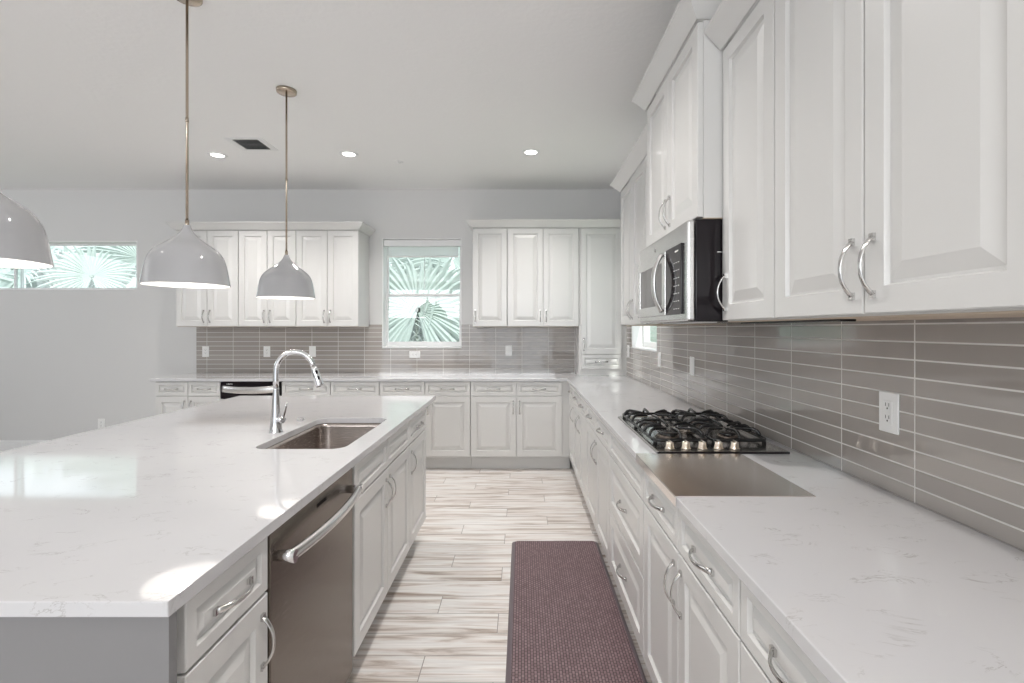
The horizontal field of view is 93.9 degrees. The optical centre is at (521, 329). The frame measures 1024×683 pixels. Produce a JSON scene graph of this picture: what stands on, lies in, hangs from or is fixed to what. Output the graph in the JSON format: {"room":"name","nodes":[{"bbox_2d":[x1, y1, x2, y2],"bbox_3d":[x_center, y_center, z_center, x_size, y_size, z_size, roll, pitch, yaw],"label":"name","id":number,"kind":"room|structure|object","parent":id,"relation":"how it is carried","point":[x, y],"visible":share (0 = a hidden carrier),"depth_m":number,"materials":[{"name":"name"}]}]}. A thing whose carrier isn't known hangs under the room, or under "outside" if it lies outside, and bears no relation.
{"room":"kitchen","nodes":[
{"label":"kitchen","id":0,"kind":"room"},
{"bbox_2d":[0,611,176,682],"bbox_3d":[-1.161,0.940,2.006,1.078,0.870,2.328,0,0,0],"label":"kitchen island","id":1,"kind":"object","parent":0,"point":[32,649],"depth_m":0.84,"materials":[{"name":"grey paint"}]},
{"bbox_2d":[0,189,619,439],"bbox_3d":[-3.256,-0.086,5.370,9.047,2.921,0.180,0,0,0],"label":"wall","id":2,"kind":"structure","parent":0,"point":[70,360],"depth_m":5.28,"materials":[{"name":"white paint"}]},
{"bbox_2d":[0,440,48,451],"bbox_3d":[-5.590,1.300,5.272,4.020,0.150,0.016,0,0,0],"label":"baseboard","id":3,"kind":"structure","parent":2,"relation":"attached to","point":[5,445],"depth_m":5.26,"materials":[{"name":"white"}]},
{"bbox_2d":[0,241,136,289],"bbox_3d":[-5.684,-0.706,5.362,2.871,0.542,0.176,0,0,0],"label":"window","id":4,"kind":"structure","parent":2,"relation":"in","point":[52,243],"depth_m":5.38,"materials":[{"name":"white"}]},
{"bbox_2d":[98,419,104,428],"bbox_3d":[-4.645,1.045,5.276,0.074,0.118,0.008,0,0,0],"label":"outlet plate","id":5,"kind":"object","parent":2,"relation":"attached to","point":[101,422],"visible":0.88,"depth_m":5.27,"materials":[{"name":"white plastic"}]},
{"bbox_2d":[176,230,239,326],"bbox_3d":[-3.250,-0.525,5.088,0.644,0.999,0.382,0,0,0],"label":"upper cabinet","id":6,"kind":"object","parent":2,"relation":"attached to","point":[194,307],"visible":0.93,"depth_m":4.93,"materials":[{"name":"white paint"}]},
{"bbox_2d":[165,221,374,235],"bbox_3d":[-2.630,-1.063,5.072,2.015,0.075,0.414,0,0,0],"label":"crown molding","id":7,"kind":"structure","parent":6,"relation":"attached to","point":[361,226],"depth_m":4.89,"materials":[{"name":"white paint"}]},
{"bbox_2d":[239,230,296,326],"bbox_3d":[-2.630,-0.525,5.088,0.593,0.999,0.382,0,0,0],"label":"upper cabinet","id":8,"kind":"object","parent":2,"relation":"attached to","point":[259,250],"visible":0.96,"depth_m":4.93,"materials":[{"name":"white paint"}]},
{"bbox_2d":[296,230,368,326],"bbox_3d":[-2.009,-0.525,5.088,0.644,0.999,0.382,0,0,0],"label":"upper cabinet","id":9,"kind":"object","parent":2,"relation":"attached to","point":[336,262],"visible":1,"depth_m":4.93,"materials":[{"name":"white paint"}]},
{"bbox_2d":[196,325,575,372],"bbox_3d":[-1.498,0.211,5.275,4.184,0.529,0.009,0,0,0],"label":"tile backsplash","id":10,"kind":"structure","parent":2,"relation":"attached to","point":[231,349],"depth_m":5.27,"materials":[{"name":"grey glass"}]},
{"bbox_2d":[202,346,208,356],"bbox_3d":[-3.486,0.245,5.266,0.074,0.118,0.008,0,0,0],"label":"outlet plate","id":11,"kind":"object","parent":10,"relation":"attached to","point":[205,349],"visible":1,"depth_m":5.26,"materials":[{"name":"white plastic"}]},
{"bbox_2d":[264,346,269,356],"bbox_3d":[-2.811,0.245,5.266,0.074,0.118,0.008,0,0,0],"label":"outlet plate","id":12,"kind":"object","parent":10,"relation":"attached to","point":[266,348],"visible":1,"depth_m":5.26,"materials":[{"name":"white plastic"}]},
{"bbox_2d":[309,346,315,356],"bbox_3d":[-2.309,0.243,5.266,0.074,0.118,0.008,0,0,0],"label":"outlet plate","id":13,"kind":"object","parent":10,"relation":"attached to","point":[312,349],"visible":0.93,"depth_m":5.26,"materials":[{"name":"white plastic"}]},
{"bbox_2d":[409,351,419,357],"bbox_3d":[-1.182,0.277,5.266,0.118,0.074,0.008,0,0,0],"label":"outlet plate","id":14,"kind":"object","parent":10,"relation":"attached to","point":[412,354],"visible":1,"depth_m":5.26,"materials":[{"name":"white plastic"}]},
{"bbox_2d":[505,345,511,355],"bbox_3d":[-0.146,0.234,5.266,0.074,0.118,0.008,0,0,0],"label":"outlet plate","id":15,"kind":"object","parent":10,"relation":"attached to","point":[508,348],"visible":1,"depth_m":5.26,"materials":[{"name":"white plastic"}]},
{"bbox_2d":[382,238,461,347],"bbox_3d":[-1.107,-0.402,5.362,0.879,1.213,0.176,0,0,0],"label":"window","id":16,"kind":"structure","parent":2,"relation":"in","point":[386,296],"depth_m":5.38,"materials":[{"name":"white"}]},
{"bbox_2d":[384,240,460,256],"bbox_3d":[-1.107,-0.899,5.335,0.851,0.188,0.070,0,0,0],"label":"roller shade","id":17,"kind":"object","parent":16,"relation":"attached to","point":[396,248],"visible":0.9,"depth_m":5.34,"materials":[{"name":"white fabric"}]},
{"bbox_2d":[424,257,424,293],"bbox_3d":[-1.107,-0.680,5.433,0.012,0.577,0.005,0,0,0],"label":"grille","id":18,"kind":"object","parent":16,"relation":"attached to","point":[424,257],"depth_m":5.43,"materials":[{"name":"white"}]},
{"bbox_2d":[424,299,424,340],"bbox_3d":[-1.107,-0.107,5.403,0.008,0.484,0.005,0,0,0],"label":"grille","id":19,"kind":"object","parent":16,"relation":"attached to","point":[424,299],"depth_m":5.41,"materials":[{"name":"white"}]},
{"bbox_2d":[473,228,506,326],"bbox_3d":[-0.333,-0.534,5.088,0.357,1.017,0.382,0,0,0],"label":"upper cabinet","id":20,"kind":"object","parent":2,"relation":"attached to","point":[489,244],"visible":0.99,"depth_m":4.93,"materials":[{"name":"white paint"}]},
{"bbox_2d":[465,219,620,230],"bbox_3d":[0.255,-1.087,5.072,1.662,0.075,0.414,0,0,0],"label":"crown molding","id":21,"kind":"structure","parent":2,"relation":"attached to","point":[472,223],"depth_m":4.89,"materials":[{"name":"white paint"}]},
{"bbox_2d":[507,228,578,326],"bbox_3d":[0.217,-0.534,5.088,0.739,1.017,0.382,0,0,0],"label":"upper cabinet","id":22,"kind":"object","parent":2,"relation":"attached to","point":[543,263],"visible":1,"depth_m":4.93,"materials":[{"name":"white paint"}]},
{"bbox_2d":[0,0,702,188],"bbox_3d":[-3.256,-1.621,0.340,9.047,0.150,10.240,0,0,0],"label":"ceiling","id":23,"kind":"structure","parent":0,"point":[93,92],"depth_m":3.09,"materials":[{"name":"white paint"}]},
{"bbox_2d":[0,192,53,268],"bbox_3d":[-1.632,-0.874,1.420,0.347,1.343,0.347,0,0,-4],"label":"pendant lamp","id":24,"kind":"object","parent":23,"relation":"hanging from","point":[24,242],"visible":1,"depth_m":1.42,"materials":[{"name":"grey metal"}]},
{"bbox_2d":[139,0,230,288],"bbox_3d":[-1.545,-0.874,2.205,0.347,1.343,0.347,0,0,30],"label":"pendant lamp","id":25,"kind":"object","parent":23,"relation":"hanging from","point":[183,260],"visible":1,"depth_m":2.12,"materials":[{"name":"white metal"}]},
{"bbox_2d":[207,152,227,158],"bbox_3d":[-2.700,-1.543,4.237,0.160,0.006,0.160,0,0,0],"label":"recessed light","id":26,"kind":"object","parent":23,"relation":"in","point":[212,154],"visible":1,"depth_m":4.23,"materials":[{"name":"white"}]},
{"bbox_2d":[224,138,277,150],"bbox_3d":[-2.253,-1.540,3.988,0.307,0.012,0.270,0,0,0],"label":"ceiling vent","id":27,"kind":"object","parent":23,"relation":"in","point":[245,144],"visible":1,"depth_m":3.97,"materials":[{"name":"white metal"}]},
{"bbox_2d":[256,85,315,299],"bbox_3d":[-1.521,-0.874,3.087,0.347,1.343,0.347,0,0,-30],"label":"pendant lamp","id":28,"kind":"object","parent":23,"relation":"hanging from","point":[285,280],"visible":1,"depth_m":3.00,"materials":[{"name":"grey metal"}]},
{"bbox_2d":[339,151,357,157],"bbox_3d":[-1.525,-1.543,4.213,0.160,0.006,0.160,0,0,0],"label":"recessed light","id":29,"kind":"object","parent":23,"relation":"in","point":[350,154],"visible":1,"depth_m":4.21,"materials":[{"name":"white"}]},
{"bbox_2d":[522,149,539,155],"bbox_3d":[0.078,-1.543,4.166,0.160,0.006,0.160,0,0,0],"label":"recessed light","id":30,"kind":"object","parent":23,"relation":"in","point":[529,152],"visible":1,"depth_m":4.16,"materials":[{"name":"white"}]},
{"bbox_2d":[346,461,651,682],"bbox_3d":[-3.256,1.425,0.340,9.047,0.100,10.240,0,0,0],"label":"floor","id":31,"kind":"structure","parent":0,"point":[443,616],"depth_m":2.67,"materials":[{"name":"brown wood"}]},
{"bbox_2d":[156,381,222,414],"bbox_3d":[-3.241,0.940,4.941,0.631,0.870,0.674,0,0,0],"label":"base cabinet","id":32,"kind":"object","parent":31,"relation":"on","point":[171,396],"visible":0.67,"depth_m":4.64,"materials":[{"name":"white paint"}]},
{"bbox_2d":[177,537,275,682],"bbox_3d":[-0.903,0.940,1.026,0.613,0.870,0.324,0,0,0],"label":"base cabinet","id":33,"kind":"object","parent":31,"relation":"on","point":[222,629],"visible":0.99,"depth_m":1.03,"materials":[{"name":"white paint"}]},
{"bbox_2d":[221,381,282,399],"bbox_3d":[-2.630,0.941,4.918,0.585,0.868,0.678,0,0,0],"label":"dishwasher","id":34,"kind":"object","parent":31,"relation":"on","point":[229,389],"visible":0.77,"depth_m":4.63,"materials":[{"name":"silver metal"}]},
{"bbox_2d":[223,381,282,381],"bbox_3d":[-2.630,0.941,4.965,0.583,0.868,0.585,0,0,0],"label":"tub","id":35,"kind":"object","parent":34,"relation":"in","point":[223,381],"depth_m":4.67,"materials":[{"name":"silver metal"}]},
{"bbox_2d":[265,468,363,682],"bbox_3d":[-0.882,0.941,1.488,0.646,0.868,0.584,0,0,0],"label":"dishwasher","id":36,"kind":"object","parent":31,"relation":"on","point":[309,590],"visible":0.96,"depth_m":1.44,"materials":[{"name":"silver metal"}]},
{"bbox_2d":[282,381,379,395],"bbox_3d":[-1.859,0.940,4.941,0.947,0.870,0.674,0,0,0],"label":"base cabinet","id":37,"kind":"object","parent":31,"relation":"on","point":[289,388],"visible":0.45,"depth_m":4.64,"materials":[{"name":"white paint"}]},
{"bbox_2d":[352,421,409,656],"bbox_3d":[-0.903,0.940,2.242,0.613,0.870,0.884,0,0,0],"label":"base cabinet","id":38,"kind":"object","parent":31,"relation":"on","point":[381,514],"visible":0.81,"depth_m":2.10,"materials":[{"name":"white paint"}]},
{"bbox_2d":[0,396,435,616],"bbox_3d":[-1.324,0.490,2.135,1.411,0.028,2.600,0,0,0],"label":"countertop","id":39,"kind":"structure","parent":38,"relation":"on","point":[136,518],"depth_m":1.36,"materials":[{"name":"white stone"}]},
{"bbox_2d":[269,349,323,433],"bbox_3d":[-1.038,0.284,2.205,0.251,0.385,0.058,0,0,0],"label":"faucet","id":40,"kind":"object","parent":39,"relation":"on","point":[276,420],"visible":1,"depth_m":2.19,"materials":[{"name":"silver metal"}]},
{"bbox_2d":[266,423,380,448],"bbox_3d":[-0.898,0.625,2.237,0.391,0.240,0.689,0,0,0],"label":"sink","id":41,"kind":"object","parent":39,"relation":"in","point":[326,435],"visible":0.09,"depth_m":2.56,"materials":[{"name":"silver metal"}]},
{"bbox_2d":[409,408,425,546],"bbox_3d":[-0.903,0.940,2.929,0.613,0.870,0.483,0,0,0],"label":"base cabinet","id":42,"kind":"object","parent":31,"relation":"on","point":[417,444],"visible":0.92,"depth_m":2.89,"materials":[{"name":"white paint"}]},
{"bbox_2d":[380,381,471,467],"bbox_3d":[-0.943,0.940,4.941,0.883,0.870,0.674,0,0,0],"label":"base cabinet","id":43,"kind":"object","parent":31,"relation":"on","point":[448,417],"visible":0.65,"depth_m":4.64,"materials":[{"name":"white paint"}]},
{"bbox_2d":[471,381,569,467],"bbox_3d":[-0.013,0.940,4.941,0.973,0.870,0.674,0,0,0],"label":"base cabinet","id":44,"kind":"object","parent":31,"relation":"on","point":[515,424],"visible":0.98,"depth_m":4.64,"materials":[{"name":"white paint"}]},
{"bbox_2d":[568,384,573,468],"bbox_3d":[0.753,0.940,4.433,0.663,0.870,0.444,0,0,0],"label":"base cabinet","id":45,"kind":"object","parent":31,"relation":"on","point":[571,389],"visible":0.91,"depth_m":4.41,"materials":[{"name":"white paint"}]},
{"bbox_2d":[505,541,646,682],"bbox_3d":[0.211,1.365,2.175,0.553,0.018,1.830,0,0,0],"label":"floor mat","id":46,"kind":"object","parent":31,"relation":"on","point":[567,623],"visible":1,"depth_m":2.23,"materials":[{"name":"purple"}]},
{"bbox_2d":[572,390,586,500],"bbox_3d":[0.753,0.940,3.805,0.663,0.870,0.808,0,0,0],"label":"base cabinet","id":47,"kind":"object","parent":31,"relation":"on","point":[580,420],"visible":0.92,"depth_m":3.75,"materials":[{"name":"white paint"}]},
{"bbox_2d":[586,403,610,565],"bbox_3d":[0.753,0.940,2.945,0.663,0.870,0.908,0,0,0],"label":"base cabinet","id":48,"kind":"object","parent":31,"relation":"on","point":[598,454],"visible":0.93,"depth_m":2.84,"materials":[{"name":"white paint"}]},
{"bbox_2d":[610,431,644,657],"bbox_3d":[0.753,0.940,2.139,0.663,0.870,0.699,0,0,0],"label":"base cabinet","id":49,"kind":"object","parent":31,"relation":"on","point":[627,502],"visible":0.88,"depth_m":2.07,"materials":[{"name":"white paint"}]},
{"bbox_2d":[644,471,742,682],"bbox_3d":[0.753,0.940,1.395,0.663,0.870,0.787,0,0,0],"label":"base cabinet","id":50,"kind":"object","parent":31,"relation":"on","point":[692,597],"visible":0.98,"depth_m":1.34,"materials":[{"name":"white paint"}]},
{"bbox_2d":[741,581,829,682],"bbox_3d":[0.753,0.940,0.600,0.663,0.870,0.799,0,0,0],"label":"base cabinet","id":51,"kind":"object","parent":31,"relation":"on","point":[769,654],"visible":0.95,"depth_m":0.89,"materials":[{"name":"white paint"}]},
{"bbox_2d":[150,373,1023,682],"bbox_3d":[-1.262,0.490,2.635,4.676,0.028,5.270,0,0,0],"label":"countertop","id":52,"kind":"structure","parent":51,"relation":"on","point":[873,584],"depth_m":0.96,"materials":[{"name":"white stone"}]},
{"bbox_2d":[575,228,625,374],"bbox_3d":[0.837,-0.287,5.088,0.496,1.524,0.382,0,0,0],"label":"cabinet","id":53,"kind":"object","parent":52,"relation":"on","point":[600,336],"visible":0.98,"depth_m":4.93,"materials":[{"name":"white paint"}]},
{"bbox_2d":[618,408,789,453],"bbox_3d":[0.770,0.445,2.202,0.510,0.061,0.755,0,0,0],"label":"cooktop","id":54,"kind":"object","parent":52,"relation":"in","point":[663,431],"visible":1,"depth_m":2.07,"materials":[{"name":"black metal"}]},
{"bbox_2d":[636,453,815,506],"bbox_3d":[0.633,0.487,1.585,0.398,0.030,0.466,0,0,0],"label":"steel plate","id":55,"kind":"object","parent":52,"relation":"on","point":[675,474],"visible":1,"depth_m":1.54,"materials":[{"name":"silver metal"}]},
{"bbox_2d":[620,156,1023,551],"bbox_3d":[1.177,-0.086,0.340,0.180,2.921,9.880,0,0,0],"label":"wall","id":56,"kind":"structure","parent":0,"point":[646,156],"depth_m":1.91,"materials":[{"name":"white paint"}]},
{"bbox_2d":[632,326,656,351],"bbox_3d":[1.169,-0.411,4.270,0.176,1.193,0.900,0,0,0],"label":"window","id":57,"kind":"structure","parent":56,"relation":"in","point":[640,334],"depth_m":4.70,"materials":[{"name":"white"}]},
{"bbox_2d":[621,159,681,325],"bbox_3d":[0.894,-0.525,3.204,0.383,0.999,0.712,0,0,0],"label":"upper cabinet","id":58,"kind":"object","parent":56,"relation":"attached to","point":[633,196],"visible":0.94,"depth_m":3.18,"materials":[{"name":"white paint"}]},
{"bbox_2d":[610,125,646,191],"bbox_3d":[0.878,-1.063,3.056,0.415,0.075,1.138,0,0,0],"label":"crown molding","id":59,"kind":"structure","parent":58,"relation":"attached to","point":[638,152],"depth_m":3.04,"materials":[{"name":"white paint"}]},
{"bbox_2d":[646,158,722,324],"bbox_3d":[0.894,-0.525,2.667,0.383,0.999,0.358,0,0,0],"label":"upper cabinet","id":60,"kind":"object","parent":56,"relation":"attached to","point":[646,158],"visible":0.07,"depth_m":2.83,"materials":[{"name":"white paint"}]},
{"bbox_2d":[647,20,745,246],"bbox_3d":[0.851,-0.774,2.123,0.471,0.731,0.722,0,0,0],"label":"upper cabinet","id":61,"kind":"object","parent":56,"relation":"attached to","point":[685,116],"visible":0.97,"depth_m":1.88,"materials":[{"name":"white paint"}]},
{"bbox_2d":[638,219,740,323],"bbox_3d":[0.812,-0.216,2.123,0.526,0.381,0.719,0,0,0],"label":"microwave","id":62,"kind":"object","parent":61,"relation":"attached to","point":[679,274],"visible":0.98,"depth_m":1.79,"materials":[{"name":"silver metal"}]},
{"bbox_2d":[632,0,759,109],"bbox_3d":[0.837,-1.182,2.123,0.499,0.082,0.844,0,0,0],"label":"crown molding","id":63,"kind":"structure","parent":61,"relation":"attached to","point":[687,13],"depth_m":1.96,"materials":[{"name":"white paint"}]},
{"bbox_2d":[716,0,886,321],"bbox_3d":[0.894,-0.525,1.578,0.383,0.999,0.362,0,0,0],"label":"upper cabinet","id":64,"kind":"object","parent":56,"relation":"attached to","point":[748,278],"visible":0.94,"depth_m":1.54,"materials":[{"name":"white paint"}]},
{"bbox_2d":[704,0,757,49],"bbox_3d":[0.703,-1.063,1.212,0.064,0.075,1.091,0,0,0],"label":"crown molding","id":65,"kind":"structure","parent":64,"relation":"on","point":[730,14],"depth_m":1.64,"materials":[{"name":"white paint"}]},
{"bbox_2d":[741,319,855,323],"bbox_3d":[0.820,-0.024,1.475,0.040,0.008,0.550,0,0,0],"label":"light bar","id":66,"kind":"object","parent":64,"relation":"attached to","point":[827,320],"visible":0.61,"depth_m":1.37,"materials":[{"name":"black"}]},
{"bbox_2d":[626,317,1023,550],"bbox_3d":[1.082,0.211,2.465,0.009,0.529,4.930,0,0,0],"label":"tile backsplash","id":67,"kind":"structure","parent":56,"relation":"attached to","point":[812,389],"depth_m":1.41,"materials":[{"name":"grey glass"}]},
{"bbox_2d":[658,352,660,366],"bbox_3d":[1.073,0.235,3.735,0.008,0.118,0.074,0,0,0],"label":"outlet plate","id":68,"kind":"object","parent":67,"relation":"attached to","point":[659,353],"visible":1,"depth_m":3.72,"materials":[{"name":"white plastic"}]},
{"bbox_2d":[690,356,693,375],"bbox_3d":[1.073,0.231,3.020,0.008,0.118,0.074,0,0,0],"label":"outlet plate","id":69,"kind":"object","parent":67,"relation":"attached to","point":[691,358],"visible":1,"depth_m":3.01,"materials":[{"name":"white plastic"}]},
{"bbox_2d":[879,391,898,434],"bbox_3d":[1.073,0.243,1.399,0.008,0.118,0.074,0,0,0],"label":"outlet plate","id":70,"kind":"object","parent":67,"relation":"attached to","point":[888,402],"visible":1,"depth_m":1.39,"materials":[{"name":"white plastic"}]},
{"bbox_2d":[883,400,891,424],"bbox_3d":[1.070,0.243,1.399,0.002,0.070,0.035,0,0,0],"label":"receptacle","id":71,"kind":"object","parent":70,"relation":"attached to","point":[887,404],"depth_m":1.40,"materials":[{"name":"grey plastic"}]},
{"bbox_2d":[775,0,1023,319],"bbox_3d":[0.894,-0.525,1.031,0.383,0.999,0.728,0,0,0],"label":"upper cabinet","id":72,"kind":"object","parent":56,"relation":"attached to","point":[899,124],"visible":0.99,"depth_m":0.94,"materials":[{"name":"white paint"}]},
{"label":"outside","id":73,"kind":"structure","parent":0,"visible":0},
{"bbox_3d":[-2.000,1.575,14.730,28.000,0.100,18.540,0,0,0],"label":"lawn","id":74,"kind":"structure","parent":73,"visible":0},
{"bbox_2d":[0,246,72,286],"bbox_3d":[-9.906,-0.182,9.532,2.955,3.426,3.015,0,0,0],"label":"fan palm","id":75,"kind":"object","parent":74,"relation":"on","point":[54,248],"visible":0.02,"depth_m":9.24,"materials":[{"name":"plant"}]},
{"bbox_2d":[650,326,656,341],"bbox_3d":[-2.000,0.460,12.100,28.000,2.130,0.260,0,0,0],"label":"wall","id":76,"kind":"structure","parent":74,"relation":"on","point":[654,328],"depth_m":12.00,"materials":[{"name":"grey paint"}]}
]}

